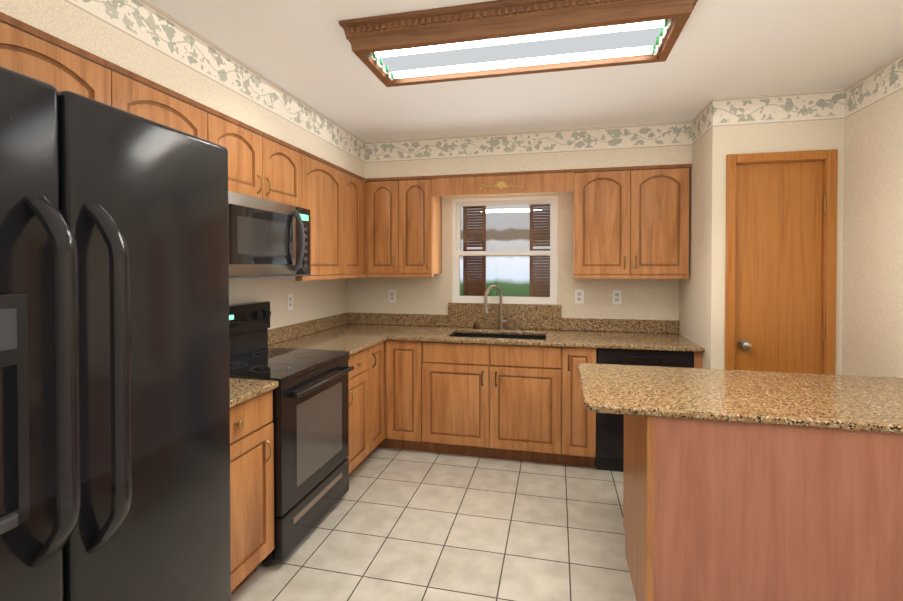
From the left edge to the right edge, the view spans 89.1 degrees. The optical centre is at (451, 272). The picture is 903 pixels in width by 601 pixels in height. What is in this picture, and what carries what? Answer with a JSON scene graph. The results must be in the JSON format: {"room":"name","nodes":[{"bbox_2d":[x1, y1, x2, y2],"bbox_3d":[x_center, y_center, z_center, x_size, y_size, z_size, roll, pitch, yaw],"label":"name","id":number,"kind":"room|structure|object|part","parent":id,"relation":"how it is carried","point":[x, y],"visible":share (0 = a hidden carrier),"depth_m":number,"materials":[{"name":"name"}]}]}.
{"room":"kitchen","nodes":[
{"label":"kitchen","id":0,"kind":"room"},
{"bbox_2d":[0,0,367,329],"bbox_3d":[-1.416,0.171,1.645,0.450,2.440,5.360,0,1,13],"label":"wall","id":1,"kind":"structure","parent":0,"point":[139,41],"depth_m":2.12,"materials":[{"name":"paint"}]},
{"bbox_2d":[0,22,206,139],"bbox_3d":[-1.352,-0.565,1.660,0.360,0.310,0.917,0,1,13],"label":"upper cabinet","id":2,"kind":"object","parent":1,"relation":"attached to","point":[56,67],"visible":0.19,"depth_m":1.56,"materials":[{"name":"brown wood"}]},
{"bbox_2d":[207,113,301,207],"bbox_3d":[-1.161,-0.558,2.491,0.360,0.345,0.782,0,1,13],"label":"upper cabinet","id":3,"kind":"object","parent":1,"relation":"attached to","point":[261,167],"visible":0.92,"depth_m":2.42,"materials":[{"name":"brown wood"}]},
{"bbox_2d":[228,191,310,278],"bbox_3d":[-1.111,-0.178,2.484,0.462,0.410,0.772,0,1,13],"label":"microwave","id":4,"kind":"object","parent":3,"relation":"attached to","point":[269,239],"visible":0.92,"depth_m":2.39,"materials":[{"name":"silver metal"}]},
{"bbox_2d":[287,294,292,309],"bbox_3d":[-1.161,0.214,3.295,0.008,0.115,0.070,0,1,13],"label":"electrical outlet","id":5,"kind":"object","parent":1,"relation":"attached to","point":[289,301],"visible":1,"depth_m":3.29,"materials":[{"name":"white plastic"}]},
{"bbox_2d":[268,312,347,344],"bbox_3d":[-1.094,0.424,3.542,0.026,0.100,1.244,0,1,13],"label":"backsplash","id":6,"kind":"structure","parent":1,"relation":"attached to","point":[275,335],"depth_m":3.45,"materials":[{"name":"brown stone"}]},
{"bbox_2d":[295,154,342,280],"bbox_3d":[-1.025,-0.346,3.151,0.331,0.788,0.555,0,1,13],"label":"upper cabinet","id":7,"kind":"object","parent":1,"relation":"attached to","point":[322,192],"visible":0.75,"depth_m":3.11,"materials":[{"name":"brown wood"}]},
{"bbox_2d":[341,172,365,277],"bbox_3d":[-0.914,-0.352,3.633,0.331,0.788,0.429,0,1,13],"label":"upper cabinet","id":8,"kind":"object","parent":1,"relation":"attached to","point":[353,227],"visible":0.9,"depth_m":3.56,"materials":[{"name":"brown wood"}]},
{"bbox_2d":[231,446,635,600],"bbox_3d":[0.162,1.425,1.298,3.690,0.060,5.360,0,1,13],"label":"floor","id":9,"kind":"structure","parent":0,"point":[393,524],"depth_m":2.38,"materials":[{"name":"tile"}]},
{"bbox_2d":[0,66,230,600],"bbox_3d":[-1.166,0.502,1.073,0.956,1.792,0.910,0,1,13],"label":"refrigerator","id":10,"kind":"object","parent":9,"relation":"on","point":[114,376],"visible":1,"depth_m":1.00,"materials":[{"name":"black metal"}]},
{"bbox_2d":[230,390,273,594],"bbox_3d":[-1.153,0.958,1.926,0.638,0.858,0.505,0,1,13],"label":"base cabinet","id":11,"kind":"object","parent":9,"relation":"on","point":[252,480],"visible":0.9,"depth_m":1.95,"materials":[{"name":"brown wood"}]},
{"bbox_2d":[230,378,278,407],"bbox_3d":[-1.162,0.513,1.880,0.638,0.030,0.584,0,1,13],"label":"countertop","id":12,"kind":"structure","parent":11,"relation":"on","point":[241,390],"depth_m":1.97,"materials":[{"name":"stone"}]},
{"bbox_2d":[229,301,353,564],"bbox_3d":[-0.981,0.784,2.512,0.684,1.190,0.714,0,1,13],"label":"range","id":13,"kind":"object","parent":9,"relation":"on","point":[310,421],"visible":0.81,"depth_m":2.40,"materials":[{"name":"black metal"}]},
{"bbox_2d":[347,348,368,475],"bbox_3d":[-0.893,0.943,3.056,0.638,0.858,0.375,0,1,13],"label":"base cabinet","id":14,"kind":"object","parent":9,"relation":"on","point":[358,375],"visible":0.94,"depth_m":3.01,"materials":[{"name":"brown wood"}]},
{"bbox_2d":[357,341,384,467],"bbox_3d":[-0.816,0.938,3.392,0.638,0.858,0.314,0,1,13],"label":"base cabinet","id":15,"kind":"object","parent":9,"relation":"on","point":[376,369],"visible":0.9,"depth_m":3.31,"materials":[{"name":"brown wood"}]},
{"bbox_2d":[268,332,389,355],"bbox_3d":[-0.855,0.495,3.165,0.660,0.030,0.614,0,1,13],"label":"countertop","id":16,"kind":"structure","parent":15,"relation":"on","point":[352,339],"depth_m":3.18,"materials":[{"name":"stone"}]},
{"bbox_2d":[377,340,424,450],"bbox_3d":[-0.591,0.933,3.796,0.896,0.858,0.613,0,1,13],"label":"base cabinet","id":17,"kind":"object","parent":9,"relation":"on","point":[403,394],"visible":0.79,"depth_m":3.43,"materials":[{"name":"brown wood"}]},
{"bbox_2d":[333,324,409,331],"bbox_3d":[-0.716,0.487,3.771,0.660,0.030,0.330,0,1,13],"label":"countertop","id":18,"kind":"structure","parent":17,"relation":"on","point":[349,327],"depth_m":3.90,"materials":[{"name":"stone"}]},
{"bbox_2d":[422,341,561,463],"bbox_3d":[0.336,0.936,3.568,1.008,0.858,0.642,0,1,13],"label":"base cabinet","id":19,"kind":"object","parent":9,"relation":"on","point":[502,401],"visible":1,"depth_m":3.29,"materials":[{"name":"brown wood"}]},
{"bbox_2d":[318,325,703,351],"bbox_3d":[0.331,0.490,3.559,2.796,0.030,0.651,0,1,13],"label":"countertop","id":20,"kind":"structure","parent":19,"relation":"on","point":[558,338],"depth_m":3.34,"materials":[{"name":"stone"}]},
{"bbox_2d":[483,285,508,329],"bbox_3d":[0.366,0.288,3.723,0.194,0.367,0.183,0,1,13],"label":"faucet","id":21,"kind":"object","parent":20,"relation":"on","point":[501,321],"visible":1,"depth_m":3.76,"materials":[{"name":"silver metal"}]},
{"bbox_2d":[451,333,545,339],"bbox_3d":[0.350,0.607,3.530,0.764,0.200,0.409,0,1,13],"label":"sink basin","id":22,"kind":"object","parent":20,"relation":"in","point":[535,337],"depth_m":3.71,"materials":[{"name":"black metal"}]},
{"bbox_2d":[514,322,523,329],"bbox_3d":[0.551,0.440,3.739,0.087,0.063,0.055,0,1,13],"label":"soap dispenser","id":23,"kind":"object","parent":20,"relation":"on","point":[516,325],"visible":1,"depth_m":3.74,"materials":[{"name":"silver metal"}]},
{"bbox_2d":[561,347,595,466],"bbox_3d":[0.940,0.938,3.429,0.228,0.858,0.642,0,1,13],"label":"base cabinet","id":24,"kind":"object","parent":9,"relation":"on","point":[578,436],"visible":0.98,"depth_m":3.15,"materials":[{"name":"brown wood"}]},
{"bbox_2d":[596,348,693,471],"bbox_3d":[1.352,0.940,3.340,0.604,0.856,0.615,0,1,13],"label":"dishwasher","id":25,"kind":"object","parent":9,"relation":"on","point":[610,442],"visible":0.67,"depth_m":3.09,"materials":[{"name":"black plastic"}]},
{"bbox_2d":[694,352,701,367],"bbox_3d":[1.677,0.940,3.285,0.048,0.858,0.593,0,1,13],"label":"base cabinet","id":26,"kind":"object","parent":9,"relation":"on","point":[697,359],"depth_m":2.99,"materials":[{"name":"brown wood"}]},
{"bbox_2d":[623,415,810,600],"bbox_3d":[1.042,0.958,1.958,0.506,0.858,0.629,0,1,13],"label":"base cabinet","id":27,"kind":"object","parent":9,"relation":"on","point":[723,511],"depth_m":1.66,"materials":[{"name":"brown wood"}]},
{"bbox_2d":[807,427,902,600],"bbox_3d":[1.437,0.959,1.879,0.542,0.858,0.605,0,1,13],"label":"base cabinet","id":28,"kind":"object","parent":9,"relation":"on","point":[855,553],"depth_m":1.56,"materials":[{"name":"brown wood"}]},
{"bbox_2d":[577,363,902,433],"bbox_3d":[1.327,0.512,1.939,1.508,0.030,0.775,0,1,13],"label":"countertop","id":29,"kind":"structure","parent":28,"relation":"on","point":[855,402],"depth_m":1.84,"materials":[{"name":"stone"}]},
{"bbox_2d":[148,0,902,141],"bbox_3d":[0.162,-1.074,1.265,3.690,0.060,5.360,0,1,13],"label":"ceiling","id":30,"kind":"structure","parent":0,"point":[302,50],"depth_m":2.38,"materials":[{"name":"white paint"}]},
{"bbox_2d":[339,0,697,86],"bbox_3d":[0.267,-0.999,2.001,1.405,0.110,0.490,0,1,13],"label":"ceiling light fixture","id":31,"kind":"object","parent":30,"relation":"attached to","point":[495,38],"visible":1,"depth_m":1.89,"materials":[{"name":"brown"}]},
{"bbox_2d":[368,120,691,338],"bbox_3d":[0.714,0.143,3.679,3.450,2.440,0.440,0,1,13],"label":"wall","id":32,"kind":"structure","parent":0,"point":[659,145],"depth_m":3.61,"materials":[{"name":"paint"}]},
{"bbox_2d":[388,290,395,302],"bbox_3d":[-0.529,0.213,4.084,0.070,0.115,0.008,0,1,13],"label":"electrical outlet","id":33,"kind":"object","parent":32,"relation":"attached to","point":[391,296],"visible":1,"depth_m":4.08,"materials":[{"name":"white plastic"}]},
{"bbox_2d":[364,179,441,276],"bbox_3d":[-0.561,-0.356,3.904,0.898,0.788,0.356,0,1,13],"label":"upper cabinet","id":34,"kind":"object","parent":32,"relation":"attached to","point":[402,228],"visible":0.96,"depth_m":3.73,"materials":[{"name":"brown wood"}]},
{"bbox_2d":[432,172,573,195],"bbox_3d":[0.380,-0.676,3.533,1.096,0.138,0.037,0,1,13],"label":"window valance","id":35,"kind":"object","parent":34,"relation":"attached to","point":[530,183],"visible":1,"depth_m":3.52,"materials":[{"name":"brown wood"}]},
{"bbox_2d":[452,195,557,304],"bbox_3d":[0.447,-0.179,3.898,0.888,0.908,0.073,0,1,13],"label":"window","id":36,"kind":"structure","parent":32,"relation":"in","point":[458,252],"depth_m":3.88,"materials":[{"name":"white plastic"}]},
{"bbox_2d":[463,206,485,295],"bbox_3d":[0.203,-0.181,4.043,0.200,0.900,0.027,0,1,13],"label":"window shutter","id":37,"kind":"object","parent":36,"relation":"attached to","point":[479,273],"depth_m":4.04,"materials":[{"name":"brown wood"}]},
{"bbox_2d":[529,204,549,296],"bbox_3d":[0.769,-0.180,3.913,0.200,0.900,0.027,0,1,13],"label":"window shutter","id":38,"kind":"object","parent":36,"relation":"attached to","point":[538,269],"depth_m":3.91,"materials":[{"name":"brown wood"}]},
{"bbox_2d":[348,303,678,333],"bbox_3d":[0.401,0.367,3.862,2.796,0.206,0.026,0,1,13],"label":"backsplash","id":39,"kind":"structure","parent":32,"relation":"attached to","point":[540,316],"depth_m":3.82,"materials":[{"name":"brown stone"}]},
{"bbox_2d":[575,290,583,303],"bbox_3d":[1.039,0.198,3.724,0.070,0.115,0.008,0,1,13],"label":"electrical outlet","id":40,"kind":"object","parent":32,"relation":"attached to","point":[579,296],"visible":1,"depth_m":3.72,"materials":[{"name":"white plastic"}]},
{"bbox_2d":[612,290,621,303],"bbox_3d":[1.321,0.199,3.659,0.070,0.115,0.008,0,1,13],"label":"electrical outlet","id":41,"kind":"object","parent":32,"relation":"attached to","point":[616,296],"visible":1,"depth_m":3.66,"materials":[{"name":"white plastic"}]},
{"bbox_2d":[573,168,688,278],"bbox_3d":[1.332,-0.350,3.469,0.786,0.788,0.356,0,1,13],"label":"upper cabinet","id":42,"kind":"object","parent":32,"relation":"attached to","point":[631,224],"visible":1,"depth_m":3.32,"materials":[{"name":"brown wood"}]},
{"bbox_2d":[688,97,727,369],"bbox_3d":[1.694,0.152,3.012,0.100,2.440,0.420,0,1,13],"label":"wall","id":43,"kind":"structure","parent":0,"point":[707,230],"depth_m":2.86,"materials":[{"name":"paint"}]},
{"bbox_2d":[728,89,839,374],"bbox_3d":[1.985,0.155,2.781,0.570,2.440,0.100,0,1,13],"label":"wall","id":44,"kind":"structure","parent":0,"point":[804,120],"depth_m":2.72,"materials":[{"name":"paint"}]},
{"bbox_2d":[735,161,826,373],"bbox_3d":[1.964,0.356,2.741,0.484,2.024,0.107,0,1,13],"label":"pantry door","id":45,"kind":"structure","parent":44,"relation":"in","point":[778,274],"depth_m":2.75,"materials":[{"name":"brown wood"}]},
{"bbox_3d":[1.776,0.441,2.767,0.066,0.066,0.071,0,1,13],"label":"pantry door knob","id":46,"kind":"part","parent":45,"relation":"part of","materials":[{"name":"silver metal"}]},
{"bbox_3d":[2.186,0.362,2.682,0.024,1.620,0.012,0,1,13],"label":"pantry door hinge","id":47,"kind":"part","parent":45,"relation":"part of","materials":[{"name":"brown wood"}]},
{"bbox_2d":[725,149,837,374],"bbox_3d":[1.963,0.331,2.780,0.579,2.089,0.116,0,1,13],"label":"door frame","id":48,"kind":"structure","parent":44,"relation":"attached to","point":[829,263],"depth_m":2.69,"materials":[{"name":"brown wood"}]},
{"bbox_2d":[836,52,902,377],"bbox_3d":[1.902,0.181,0.882,0.120,2.440,5.360,0,1,13],"label":"wall","id":49,"kind":"structure","parent":0,"point":[858,124],"depth_m":2.42,"materials":[{"name":"paint"}]},
{"label":"outside","id":50,"kind":"structure","parent":0,"visible":0},
{"bbox_2d":[460,204,557,304],"bbox_3d":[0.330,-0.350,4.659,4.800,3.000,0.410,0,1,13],"label":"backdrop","id":51,"kind":"structure","parent":50,"point":[505,239],"depth_m":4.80,"materials":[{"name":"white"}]}
]}

